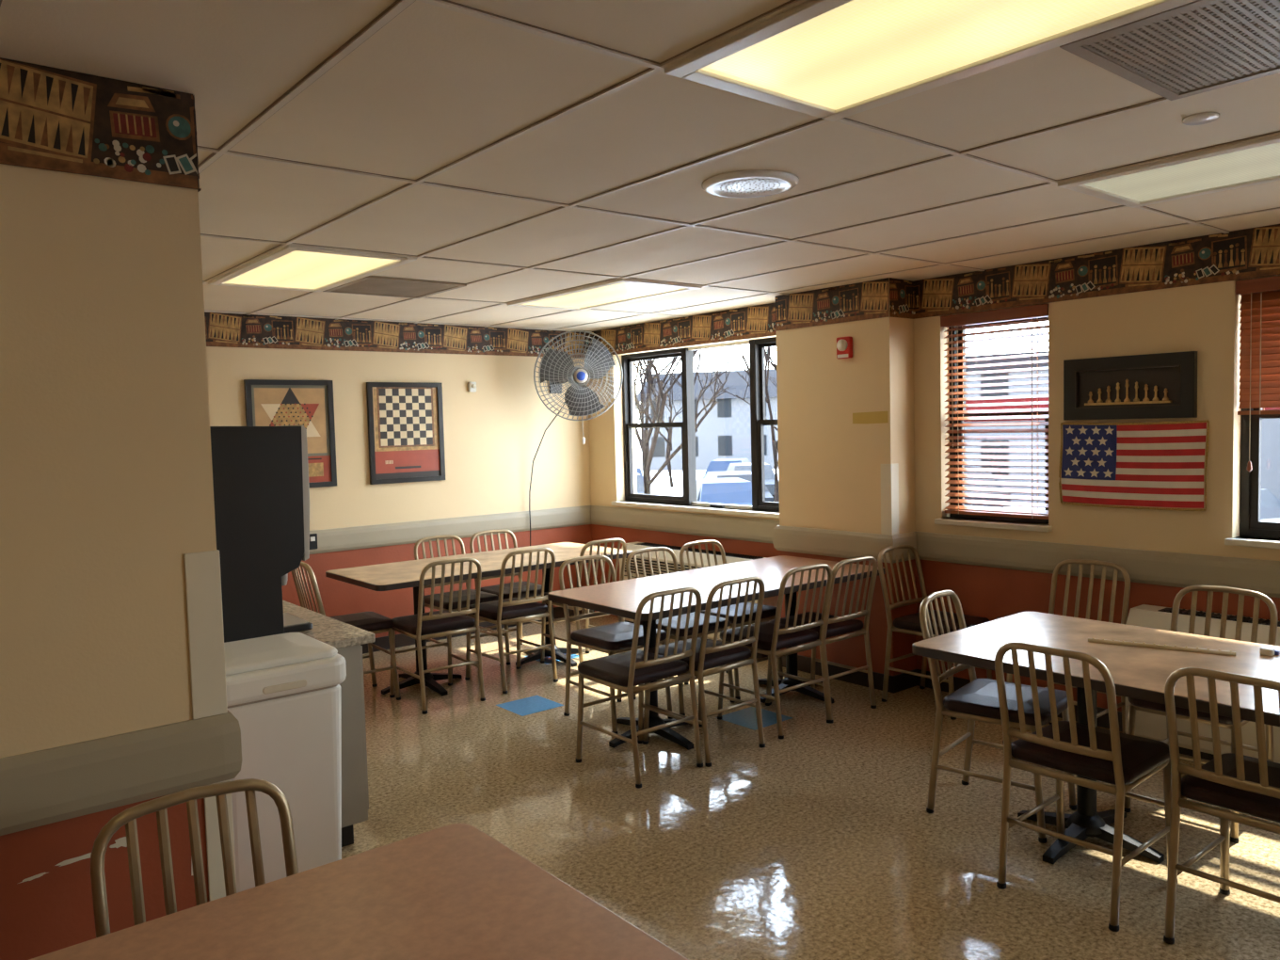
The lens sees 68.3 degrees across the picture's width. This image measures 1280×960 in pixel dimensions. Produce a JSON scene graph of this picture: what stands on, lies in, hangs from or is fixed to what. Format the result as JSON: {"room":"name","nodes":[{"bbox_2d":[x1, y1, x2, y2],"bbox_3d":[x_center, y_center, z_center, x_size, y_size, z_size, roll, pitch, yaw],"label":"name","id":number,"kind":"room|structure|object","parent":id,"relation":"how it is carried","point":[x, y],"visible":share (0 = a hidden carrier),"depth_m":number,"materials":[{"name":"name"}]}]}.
{"room":"dining hall","nodes":[
{"label":"dining hall","id":0,"kind":"room"},
{"bbox_2d":[0,163,216,959],"bbox_3d":[-3.853,0.348,2.708,3.860,2.440,4.180,-4,4,-39],"label":"wall","id":1,"kind":"structure","parent":0,"point":[106,485],"depth_m":2.14,"materials":[{"name":"beige paint"}]},
{"bbox_2d":[0,57,198,189],"bbox_3d":[-2.547,-0.698,1.029,3.860,0.224,0.004,-4,4,-39],"label":"wallpaper border","id":2,"kind":"object","parent":1,"relation":"attached to","point":[52,119],"visible":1,"depth_m":2.12,"materials":[{"name":"brown paper"}]},
{"bbox_2d":[18,836,193,883],"bbox_3d":[-1.215,1.050,2.199,0.379,0.437,0.001,-4,4,-39],"label":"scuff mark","id":3,"kind":"structure","parent":1,"relation":"attached to","point":[121,841],"depth_m":2.15,"materials":[{"name":"plastic"}]},
{"bbox_2d":[0,710,241,835],"bbox_3d":[-2.670,0.760,1.332,3.890,0.165,0.590,-4,4,-39],"label":"trim","id":4,"kind":"structure","parent":1,"relation":"attached to","point":[40,788],"depth_m":2.16,"materials":[{"name":"plastic"}]},
{"bbox_2d":[192,95,201,191],"bbox_3d":[-1.537,-0.829,2.839,0.004,0.224,1.500,-4,4,-39],"label":"wallpaper border","id":5,"kind":"object","parent":1,"relation":"attached to","point":[199,189],"visible":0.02,"depth_m":2.26,"materials":[{"name":"brown paper"}]},
{"bbox_2d":[183,549,236,901],"bbox_3d":[-1.071,0.844,2.360,0.080,1.345,0.086,-4,4,-39],"label":"trim","id":6,"kind":"structure","parent":1,"relation":"attached to","point":[201,568],"depth_m":2.31,"materials":[{"name":"plastic"}]},
{"bbox_2d":[206,311,592,638],"bbox_3d":[-2.052,0.050,7.040,4.450,2.440,0.220,-4,4,-39],"label":"wall","id":7,"kind":"structure","parent":0,"point":[493,434],"depth_m":7.31,"materials":[{"name":"paint"}]},
{"bbox_2d":[243,379,336,487],"bbox_3d":[-2.418,-0.316,6.562,0.600,0.755,0.028,-4,4,-39],"label":"poster","id":8,"kind":"object","parent":7,"relation":"attached to","point":[309,404],"visible":0.7,"depth_m":6.62,"materials":[{"name":"beige paper"}]},
{"bbox_2d":[309,533,317,549],"bbox_3d":[-2.305,0.435,6.650,0.070,0.110,0.019,-4,4,-39],"label":"wall outlet","id":9,"kind":"object","parent":7,"relation":"attached to","point":[312,536],"visible":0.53,"depth_m":6.65,"materials":[{"name":"black plastic"}]},
{"bbox_2d":[204,311,586,357],"bbox_3d":[-2.092,-1.046,6.818,4.230,0.224,0.004,-4,4,-39],"label":"wallpaper border","id":10,"kind":"object","parent":7,"relation":"attached to","point":[223,329],"visible":0.68,"depth_m":6.93,"materials":[{"name":"brown paper"}]},
{"bbox_2d":[366,382,445,484],"bbox_3d":[-1.755,-0.358,7.108,0.600,0.750,0.028,-4,4,-39],"label":"poster","id":11,"kind":"object","parent":7,"relation":"attached to","point":[406,435],"visible":1,"depth_m":7.10,"materials":[{"name":"multicoloured paper"}]},
{"bbox_2d":[467,382,476,392],"bbox_3d":[-1.319,-0.734,7.443,0.060,0.080,0.046,-4,4,-39],"label":"thermostat","id":12,"kind":"object","parent":7,"relation":"attached to","point":[472,386],"visible":1,"depth_m":7.43,"materials":[{"name":"white plastic"}]},
{"bbox_2d":[360,606,594,654],"bbox_3d":[-2.032,1.227,6.949,4.230,0.100,0.011,-4,4,-39],"label":"baseboard","id":13,"kind":"structure","parent":7,"relation":"attached to","point":[401,640],"depth_m":7.19,"materials":[{"name":"brown rubber"}]},
{"bbox_2d":[528,330,623,545],"bbox_3d":[-0.573,-0.277,7.698,0.658,1.841,0.630,-4,4,-39],"label":"wall fan","id":14,"kind":"object","parent":7,"relation":"attached to","point":[558,368],"visible":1,"depth_m":7.53,"materials":[{"name":"metal"}]},
{"bbox_2d":[0,0,1279,331],"bbox_3d":[-0.460,-0.960,1.804,8.530,0.100,10.260,-4,4,-39],"label":"ceiling","id":15,"kind":"structure","parent":0,"point":[434,87],"depth_m":2.81,"materials":[{"name":"tile"}]},
{"bbox_2d":[208,244,416,292],"bbox_3d":[-1.660,-1.037,4.697,0.600,0.017,1.210,-4,4,-39],"label":"recessed light","id":16,"kind":"object","parent":15,"relation":"in","point":[291,267],"visible":1,"depth_m":4.62,"materials":[{"name":"beige plastic"}]},
{"bbox_2d":[322,275,466,298],"bbox_3d":[-1.384,-1.083,5.319,0.590,0.013,0.590,-4,4,-39],"label":"ceiling vent","id":17,"kind":"object","parent":15,"relation":"in","point":[370,285],"visible":1,"depth_m":5.29,"materials":[{"name":"metal"}]},
{"bbox_2d":[507,278,702,310],"bbox_3d":[-0.250,-1.141,5.858,0.600,0.017,1.210,-4,4,-39],"label":"recessed light","id":18,"kind":"object","parent":15,"relation":"in","point":[619,291],"visible":1,"depth_m":5.80,"materials":[{"name":"beige plastic"}]},
{"bbox_2d":[0,0,1279,332],"bbox_3d":[-0.459,-0.907,1.807,8.090,0.006,9.820,-4,4,-39],"label":"ceiling grid","id":19,"kind":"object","parent":15,"relation":"attached to","point":[654,67],"depth_m":3.08,"materials":[{"name":"white metal"}]},
{"bbox_2d":[701,169,799,197],"bbox_3d":[0.375,-1.004,3.220,0.330,0.018,0.330,-4,4,-39],"label":"recessed light","id":20,"kind":"object","parent":15,"relation":"in","point":[756,183],"depth_m":3.18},
{"bbox_2d":[664,0,1197,121],"bbox_3d":[0.671,-0.934,1.876,0.600,0.017,1.210,-4,4,-39],"label":"recessed light","id":21,"kind":"object","parent":15,"relation":"in","point":[832,60],"visible":1,"depth_m":2.04,"materials":[{"name":"beige plastic"}]},
{"bbox_2d":[1057,134,1279,207],"bbox_3d":[2.081,-1.038,3.038,0.600,0.017,1.210,-4,4,-39],"label":"recessed light","id":22,"kind":"object","parent":15,"relation":"in","point":[1257,161],"visible":1,"depth_m":3.25,"materials":[{"name":"beige plastic"}]},
{"bbox_2d":[1059,0,1279,100],"bbox_3d":[1.335,-0.962,2.029,0.590,0.013,0.590,-4,4,-39],"label":"ceiling vent","id":23,"kind":"object","parent":15,"relation":"in","point":[1199,46],"visible":0.98,"depth_m":2.09,"materials":[{"name":"metal"}]},
{"bbox_2d":[1182,112,1219,125],"bbox_3d":[1.562,-1.004,2.630,0.090,0.011,0.090,-4,4,-39],"label":"sprinkler cover","id":24,"kind":"object","parent":15,"relation":"attached to","point":[1208,117],"visible":1,"depth_m":2.61,"materials":[{"name":"white plastic"}]},
{"bbox_2d":[341,611,1279,959],"bbox_3d":[-0.395,1.575,1.951,8.530,0.100,10.260,-4,4,-39],"label":"floor","id":25,"kind":"structure","parent":0,"point":[819,841],"depth_m":3.79,"materials":[{"name":"tile"}]},
{"bbox_2d":[90,778,298,937],"bbox_3d":[-0.783,1.101,1.828,0.422,0.882,0.532,-4,4,-38],"label":"dining chair","id":26,"kind":"object","parent":25,"relation":"on","point":[128,817],"visible":0.77,"depth_m":1.98,"materials":[{"name":"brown metal"}]},
{"bbox_2d":[224,632,346,893],"bbox_3d":[-1.263,1.019,3.212,0.445,0.908,0.480,-4,4,-39],"label":"trash bin","id":27,"kind":"object","parent":25,"relation":"on","point":[284,690],"visible":0.49,"depth_m":3.08,"materials":[{"name":"white plastic"}]},
{"bbox_2d":[282,600,375,847],"bbox_3d":[-1.869,1.020,4.086,0.850,0.835,1.620,-4,4,-39],"label":"counter","id":28,"kind":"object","parent":25,"relation":"on","point":[346,638],"depth_m":3.70,"materials":[{"name":"stone"}]},
{"bbox_2d":[209,424,312,642],"bbox_3d":[-1.624,0.199,3.740,0.522,0.827,0.380,-4,4,-39],"label":"dispenser","id":29,"kind":"object","parent":28,"relation":"on","point":[261,473],"visible":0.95,"depth_m":3.63,"materials":[{"name":"black plastic"}]},
{"bbox_2d":[291,561,400,700],"bbox_3d":[-1.795,0.902,5.716,0.532,0.882,0.422,-4,4,-36],"label":"dining chair","id":30,"kind":"object","parent":25,"relation":"on","point":[373,622],"visible":0.48,"depth_m":5.67,"materials":[{"name":"brown metal"}]},
{"bbox_2d":[29,823,688,959],"bbox_3d":[-0.829,1.201,1.231,1.850,0.752,0.845,-4,4,-39],"label":"dining table","id":31,"kind":"object","parent":25,"relation":"on","point":[456,891],"visible":1,"depth_m":1.69,"materials":[{"name":"beige laminate"}]},
{"bbox_2d":[389,557,485,714],"bbox_3d":[-1.223,0.889,5.685,0.422,0.882,0.532,-4,4,-37],"label":"dining chair","id":32,"kind":"object","parent":25,"relation":"on","point":[413,626],"visible":0.96,"depth_m":5.56,"materials":[{"name":"brown metal"}]},
{"bbox_2d":[414,534,500,666],"bbox_3d":[-1.268,0.841,6.530,0.422,0.882,0.532,-4,4,-39],"label":"dining chair","id":33,"kind":"object","parent":25,"relation":"on","point":[485,597],"visible":0.48,"depth_m":6.48,"materials":[{"name":"brown metal"}]},
{"bbox_2d":[325,542,632,696],"bbox_3d":[-1.014,0.911,6.314,1.890,0.752,0.830,-4,4,-39],"label":"dining table","id":34,"kind":"object","parent":25,"relation":"on","point":[405,574],"visible":0.8,"depth_m":6.03,"materials":[{"name":"beige laminate"}]},
{"bbox_2d":[464,547,558,693],"bbox_3d":[-0.823,0.857,6.054,0.422,0.882,0.532,-4,4,-39],"label":"dining chair","id":35,"kind":"object","parent":25,"relation":"on","point":[495,612],"visible":0.95,"depth_m":5.93,"materials":[{"name":"brown metal"}]},
{"bbox_2d":[469,528,556,664],"bbox_3d":[-0.929,0.816,6.810,0.422,0.882,0.532,-4,4,-39],"label":"dining chair","id":36,"kind":"object","parent":25,"relation":"on","point":[493,589],"visible":0.43,"depth_m":6.78,"materials":[{"name":"brown metal"}]},
{"bbox_2d":[540,538,626,663],"bbox_3d":[-0.375,0.823,6.448,0.422,0.882,0.532,-4,4,-40],"label":"dining chair","id":37,"kind":"object","parent":25,"relation":"on","point":[591,543],"visible":0.38,"depth_m":6.32,"materials":[{"name":"brown metal"}]},
{"bbox_2d":[559,555,671,734],"bbox_3d":[-0.152,0.885,5.274,0.422,0.882,0.532,-4,4,-39],"label":"dining chair","id":38,"kind":"object","parent":25,"relation":"on","point":[613,638],"visible":0.73,"depth_m":5.24,"materials":[{"name":"brown metal"}]},
{"bbox_2d":[575,586,703,788],"bbox_3d":[0.002,0.926,4.492,0.422,0.882,0.532,-4,4,-39],"label":"dining chair","id":39,"kind":"object","parent":25,"relation":"on","point":[623,671],"visible":1,"depth_m":4.39,"materials":[{"name":"brown metal"}]},
{"bbox_2d":[496,653,792,730],"bbox_3d":[-0.289,1.303,5.714,1.060,0.001,2.260,-4,4,-39],"label":"tile","id":40,"kind":"object","parent":25,"relation":"on","point":[746,717],"depth_m":5.39,"materials":[{"name":"blue tile"}]},
{"bbox_2d":[625,546,735,715],"bbox_3d":[0.220,0.859,5.555,0.422,0.882,0.532,-4,4,-38],"label":"dining chair","id":41,"kind":"object","parent":25,"relation":"on","point":[712,618],"visible":0.41,"depth_m":5.49,"materials":[{"name":"brown metal"}]},
{"bbox_2d":[619,542,778,658],"bbox_3d":[0.402,0.864,7.080,0.203,0.684,1.550,-4,4,-39],"label":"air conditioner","id":42,"kind":"object","parent":25,"relation":"on","point":[730,557],"visible":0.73,"depth_m":7.11,"materials":[{"name":"beige metal"}]},
{"bbox_2d":[642,576,765,767],"bbox_3d":[0.328,0.904,4.735,0.422,0.882,0.532,-4,4,-40],"label":"dining chair","id":43,"kind":"object","parent":25,"relation":"on","point":[710,653],"visible":0.88,"depth_m":4.61,"materials":[{"name":"brown metal"}]},
{"bbox_2d":[547,555,885,750],"bbox_3d":[0.487,0.931,5.297,1.870,0.752,0.830,-4,4,-39],"label":"dining table","id":44,"kind":"object","parent":25,"relation":"on","point":[622,599],"visible":0.68,"depth_m":5.08,"materials":[{"name":"beige laminate"}]},
{"bbox_2d":[679,539,783,699],"bbox_3d":[0.551,0.833,5.853,0.422,0.882,0.532,-4,4,-40],"label":"dining chair","id":45,"kind":"object","parent":25,"relation":"on","point":[768,612],"visible":0.41,"depth_m":5.78,"materials":[{"name":"brown metal"}]},
{"bbox_2d":[717,563,831,739],"bbox_3d":[0.736,0.872,5.097,0.422,0.882,0.532,-4,4,-38],"label":"dining chair","id":46,"kind":"object","parent":25,"relation":"on","point":[773,636],"visible":0.94,"depth_m":4.96,"materials":[{"name":"brown metal"}]},
{"bbox_2d":[765,555,877,723],"bbox_3d":[1.033,0.851,5.329,0.422,0.882,0.532,-4,4,-39],"label":"dining chair","id":47,"kind":"object","parent":25,"relation":"on","point":[835,625],"visible":0.85,"depth_m":5.23,"materials":[{"name":"brown metal"}]},
{"bbox_2d":[877,544,991,719],"bbox_3d":[1.669,0.832,5.382,0.422,0.882,0.532,-4,4,-39],"label":"dining chair","id":48,"kind":"object","parent":25,"relation":"on","point":[910,624],"visible":0.7,"depth_m":5.40,"materials":[{"name":"brown metal"}]},
{"bbox_2d":[919,590,1076,843],"bbox_3d":[1.460,0.924,3.885,0.532,0.882,0.422,1,4,40],"label":"dining chair","id":49,"kind":"object","parent":25,"relation":"on","point":[978,699],"visible":0.84,"depth_m":3.84,"materials":[{"name":"brown metal"}]},
{"bbox_2d":[1002,559,1130,743],"bbox_3d":[2.120,0.861,4.665,0.532,0.882,0.422,-4,4,-39],"label":"dining chair","id":50,"kind":"object","parent":25,"relation":"on","point":[1069,562],"visible":0.4,"depth_m":4.75,"materials":[{"name":"brown metal"}]},
{"bbox_2d":[994,641,1177,931],"bbox_3d":[1.511,0.961,3.221,0.532,0.882,0.422,-4,4,-40],"label":"dining chair","id":51,"kind":"object","parent":25,"relation":"on","point":[1124,760],"visible":0.91,"depth_m":3.12,"materials":[{"name":"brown metal"}]},
{"bbox_2d":[912,611,1279,863],"bbox_3d":[1.995,1.011,3.237,0.910,0.752,1.890,-4,4,-39],"label":"dining table","id":52,"kind":"object","parent":25,"relation":"on","point":[1142,673],"visible":0.82,"depth_m":3.48,"materials":[{"name":"beige laminate"}]},
{"bbox_2d":[1088,637,1235,655],"bbox_3d":[1.921,0.615,3.493,0.481,0.017,0.016,1,4,34],"label":"stick","id":53,"kind":"object","parent":52,"relation":"on","point":[1175,648],"visible":1,"depth_m":3.48,"materials":[{"name":"brown wood"}]},
{"bbox_2d":[1259,647,1279,655],"bbox_3d":[2.241,0.610,3.360,0.050,0.024,0.050,-4,4,-39],"label":"packet","id":54,"kind":"object","parent":52,"relation":"on","point":[1268,651],"visible":1,"depth_m":3.35,"materials":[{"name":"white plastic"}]},
{"bbox_2d":[1123,585,1278,843],"bbox_3d":[2.292,0.904,3.845,0.532,0.882,0.422,-4,4,-40],"label":"dining chair","id":55,"kind":"object","parent":25,"relation":"on","point":[1135,704],"visible":0.35,"depth_m":3.87,"materials":[{"name":"brown metal"}]},
{"bbox_2d":[1125,604,1279,764],"bbox_3d":[2.886,0.974,4.075,0.203,0.684,1.450,-4,4,-39],"label":"radiator","id":56,"kind":"object","parent":25,"relation":"on","point":[1147,725],"visible":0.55,"depth_m":4.36,"materials":[{"name":"beige metal"}]},
{"bbox_2d":[1163,667,1279,944],"bbox_3d":[1.884,0.973,2.848,0.532,0.882,0.422,-4,4,-38],"label":"dining chair","id":57,"kind":"object","parent":25,"relation":"on","point":[1238,782],"visible":1,"depth_m":2.80,"materials":[{"name":"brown metal"}]},
{"bbox_2d":[775,277,916,675],"bbox_3d":[1.286,0.026,5.956,0.240,2.440,0.880,-4,4,-39],"label":"wall column","id":58,"kind":"structure","parent":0,"point":[829,465],"depth_m":5.77,"materials":[{"name":"beige paint"}]},
{"bbox_2d":[774,277,889,331],"bbox_3d":[1.161,-1.071,5.813,0.004,0.224,0.880,-4,4,-39],"label":"wallpaper border","id":59,"kind":"object","parent":58,"relation":"attached to","point":[864,300],"visible":1,"depth_m":5.78,"materials":[{"name":"brown paper"}]},
{"bbox_2d":[836,336,852,359],"bbox_3d":[1.228,-0.800,5.710,0.065,0.130,0.100,-4,4,-39],"label":"fire alarm strobe","id":60,"kind":"object","parent":58,"relation":"attached to","point":[844,344],"visible":1,"depth_m":5.69,"materials":[{"name":"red plastic"}]},
{"bbox_2d":[852,411,888,423],"bbox_3d":[1.371,-0.371,5.626,0.001,0.073,0.255,-4,4,-39],"label":"sign","id":61,"kind":"object","parent":58,"relation":"attached to","point":[875,417],"visible":1,"depth_m":5.62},
{"bbox_2d":[880,463,898,535],"bbox_3d":[1.479,0.113,5.591,0.075,0.420,0.075,-4,4,-39],"label":"trim","id":62,"kind":"structure","parent":58,"relation":"attached to","point":[889,472],"depth_m":5.56,"materials":[{"name":"plastic"}]},
{"bbox_2d":[889,277,913,319],"bbox_3d":[1.540,-1.066,5.549,0.240,0.224,0.004,-4,4,-39],"label":"wallpaper border","id":63,"kind":"object","parent":58,"relation":"attached to","point":[901,291],"visible":1,"depth_m":5.55,"materials":[{"name":"brown paper"}]},
{"bbox_2d":[587,224,1279,711],"bbox_3d":[2.775,0.071,4.515,0.220,2.440,9.820,-4,4,-39],"label":"wall","id":64,"kind":"structure","parent":0,"point":[1205,319],"depth_m":4.91,"materials":[{"name":"paint"}]},
{"bbox_2d":[585,302,776,354],"bbox_3d":[0.298,-1.131,7.233,0.004,0.224,2.410,-4,4,-39],"label":"wallpaper border","id":65,"kind":"object","parent":64,"relation":"attached to","point":[758,321],"visible":0.78,"depth_m":7.11,"materials":[{"name":"brown paper"}]},
{"bbox_2d":[611,336,779,518],"bbox_3d":[0.539,-0.390,7.109,0.210,1.255,2.250,-4,4,-39],"label":"window","id":66,"kind":"structure","parent":64,"relation":"in","point":[757,373],"depth_m":7.36,"materials":[{"name":"brown metal"}]},
{"bbox_2d":[309,505,1279,597],"bbox_3d":[1.069,0.559,3.123,4.230,0.165,9.820,-4,4,-39],"label":"trim","id":67,"kind":"structure","parent":64,"relation":"attached to","point":[1176,569],"depth_m":5.68,"materials":[{"name":"plastic"}]},
{"bbox_2d":[781,655,1122,731],"bbox_3d":[3.390,1.286,3.504,0.251,0.100,7.410,-4,4,-39],"label":"baseboard","id":68,"kind":"structure","parent":64,"relation":"attached to","point":[902,681],"depth_m":5.69,"materials":[{"name":"brown rubber"}]},
{"bbox_2d":[934,316,1052,531],"bbox_3d":[2.014,-0.344,5.318,0.205,1.215,0.690,-4,4,-39],"label":"window","id":69,"kind":"structure","parent":64,"relation":"in","point":[952,520],"depth_m":5.46,"materials":[{"name":"brown metal"}]},
{"bbox_2d":[940,304,1048,519],"bbox_3d":[1.995,-0.371,5.302,0.082,1.151,0.640,-4,4,-39],"label":"window blind","id":70,"kind":"object","parent":69,"relation":"attached to","point":[1032,312],"visible":0.88,"depth_m":5.30,"materials":[{"name":"brown wood"}]},
{"bbox_2d":[912,224,1279,319],"bbox_3d":[3.705,-0.981,3.110,0.004,0.224,6.530,-4,4,-39],"label":"wallpaper border","id":71,"kind":"object","parent":64,"relation":"attached to","point":[1253,252],"visible":1,"depth_m":4.74,"materials":[{"name":"brown paper"}]},
{"bbox_2d":[1063,351,1197,420],"bbox_3d":[2.421,-0.460,4.693,0.037,0.313,0.625,-4,4,-39],"label":"picture frame","id":72,"kind":"object","parent":64,"relation":"attached to","point":[1160,385],"visible":1,"depth_m":4.67,"materials":[{"name":"black wood"}]},
{"bbox_2d":[1058,419,1209,511],"bbox_3d":[2.441,-0.074,4.708,0.025,0.434,0.711,-4,4,-40],"label":"flag","id":73,"kind":"object","parent":64,"relation":"attached to","point":[1160,465],"visible":1,"depth_m":4.69,"materials":[{"name":"multicoloured fabric"}]},
{"bbox_2d":[1224,407,1279,548],"bbox_3d":[3.049,-0.298,4.066,0.205,1.215,0.880,-4,4,-39],"label":"window","id":74,"kind":"structure","parent":64,"relation":"in","point":[1251,525],"depth_m":4.39,"materials":[{"name":"brown metal"}]},
{"bbox_2d":[1235,275,1279,471],"bbox_3d":[3.021,-0.464,4.037,0.097,0.871,0.830,-4,4,-39],"label":"window blind","id":75,"kind":"object","parent":74,"relation":"attached to","point":[1259,386],"visible":1,"depth_m":4.28,"materials":[{"name":"brown wood"}]},
{"label":"outside","id":76,"kind":"structure","parent":0,"visible":0},
{"bbox_2d":[636,442,1044,509],"bbox_3d":[43.598,-1.640,61.927,134.000,0.100,220.000,-4,4,-39],"label":"ground","id":77,"kind":"structure","parent":76,"point":[661,486],"depth_m":50.38,"materials":[{"name":"white snow"}]},
{"bbox_2d":[634,385,637,451],"bbox_3d":[-4.674,-4.562,77.733,8.800,6.400,8.800,-1,3,5],"label":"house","id":78,"kind":"structure","parent":77,"relation":"on","point":[635,407],"depth_m":79.25,"materials":[{"name":"white"}]},
{"bbox_2d":[636,465,643,480],"bbox_3d":[-0.683,0.186,37.079,1.800,1.420,4.300,-2,3,-1],"label":"car","id":79,"kind":"object","parent":77,"relation":"on","point":[638,470],"visible":0.02,"depth_m":35.88,"materials":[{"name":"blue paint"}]},
{"bbox_2d":[636,472,644,494],"bbox_3d":[-0.766,0.455,32.478,1.800,1.420,4.300,-2,3,-7],"label":"car","id":80,"kind":"object","parent":77,"relation":"on","point":[639,480],"visible":0.05,"depth_m":31.16,"materials":[{"name":"blue paint"}]},
{"bbox_2d":[634,384,664,423],"bbox_3d":[-1.210,-0.887,17.087,2.517,5.911,4.873,-1,3,13],"label":"bare tree","id":81,"kind":"object","parent":77,"relation":"on","point":[646,400],"visible":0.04,"depth_m":18.78,"materials":[{"name":"brown plant"}]},
{"bbox_2d":[634,356,681,494],"bbox_3d":[-0.302,-2.433,28.455,6.170,7.640,4.613,-2,3,-1],"label":"bare tree","id":82,"kind":"object","parent":77,"relation":"on","point":[648,432],"visible":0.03,"depth_m":27.96,"materials":[{"name":"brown plant"}]},
{"bbox_2d":[634,358,701,487],"bbox_3d":[0.280,-3.098,45.928,6.734,6.921,3.350,-4,4,-42],"label":"bare tree","id":83,"kind":"object","parent":77,"relation":"on","point":[668,440],"visible":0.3,"depth_m":45.36,"materials":[{"name":"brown plant"}]},
{"bbox_2d":[633,347,737,494],"bbox_3d":[0.360,-1.353,20.042,3.715,6.423,5.354,-2,3,-8],"label":"bare tree","id":84,"kind":"object","parent":77,"relation":"on","point":[647,460],"visible":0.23,"depth_m":19.35,"materials":[{"name":"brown plant"}]},
{"bbox_2d":[637,368,778,470],"bbox_3d":[5.512,-4.211,65.398,9.800,6.600,8.800,-1,3,16],"label":"building","id":85,"kind":"structure","parent":77,"relation":"on","point":[725,432],"depth_m":61.58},
{"bbox_2d":[682,477,751,505],"bbox_3d":[2.284,0.681,27.220,1.800,1.420,4.300,-2,3,-7],"label":"car","id":86,"kind":"object","parent":77,"relation":"on","point":[732,490],"visible":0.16,"depth_m":25.90,"materials":[{"name":"blue paint"}]},
{"bbox_2d":[702,458,750,478],"bbox_3d":[4.075,-0.239,42.293,1.800,1.420,4.300,-1,3,16],"label":"car","id":87,"kind":"object","parent":77,"relation":"on","point":[719,464],"visible":0.1,"depth_m":41.13,"materials":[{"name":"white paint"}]},
{"bbox_2d":[704,470,773,501],"bbox_3d":[3.004,0.440,31.050,1.800,1.420,4.300,-2,3,-7],"label":"car","id":88,"kind":"object","parent":77,"relation":"on","point":[744,474],"visible":0.07,"depth_m":29.93,"materials":[{"name":"paint"}]},
{"bbox_2d":[702,345,779,502],"bbox_3d":[3.593,-1.459,22.044,2.542,6.233,5.127,-4,4,-39],"label":"bare tree","id":89,"kind":"object","parent":77,"relation":"on","point":[767,354],"visible":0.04,"depth_m":22.73,"materials":[{"name":"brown plant"}]},
{"bbox_2d":[705,349,777,431],"bbox_3d":[7.230,-3.621,50.555,7.416,7.056,4.543,-2,3,-11],"label":"bare tree","id":90,"kind":"object","parent":77,"relation":"on","point":[748,384],"visible":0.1,"depth_m":50.43,"materials":[{"name":"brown plant"}]},
{"bbox_2d":[726,462,774,500],"bbox_3d":[4.310,0.044,37.306,1.800,1.420,4.300,-2,3,-1],"label":"car","id":91,"kind":"object","parent":77,"relation":"on","point":[769,474],"visible":0.18,"depth_m":36.02,"materials":[{"name":"silver paint"}]},
{"bbox_2d":[964,465,1010,507],"bbox_3d":[10.041,0.297,30.372,1.800,1.420,4.300,-2,3,-7],"label":"car","id":92,"kind":"object","parent":77,"relation":"on","point":[966,472],"visible":0.1,"depth_m":28.45,"materials":[{"name":"paint"}]},
{"bbox_2d":[964,351,1279,503],"bbox_3d":[15.388,-1.936,34.709,14.400,5.100,8.400,1,4,36],"label":"commercial building","id":93,"kind":"structure","parent":77,"relation":"on","point":[1270,427],"depth_m":31.62,"materials":[{"name":"white"}]},
{"bbox_2d":[1260,488,1279,522],"bbox_3d":[11.919,0.835,20.263,1.800,1.420,4.300,-3,3,-18],"label":"car","id":94,"kind":"object","parent":77,"relation":"on","point":[1270,504],"visible":0.02,"depth_m":19.02,"materials":[{"name":"blue paint"}]}
]}

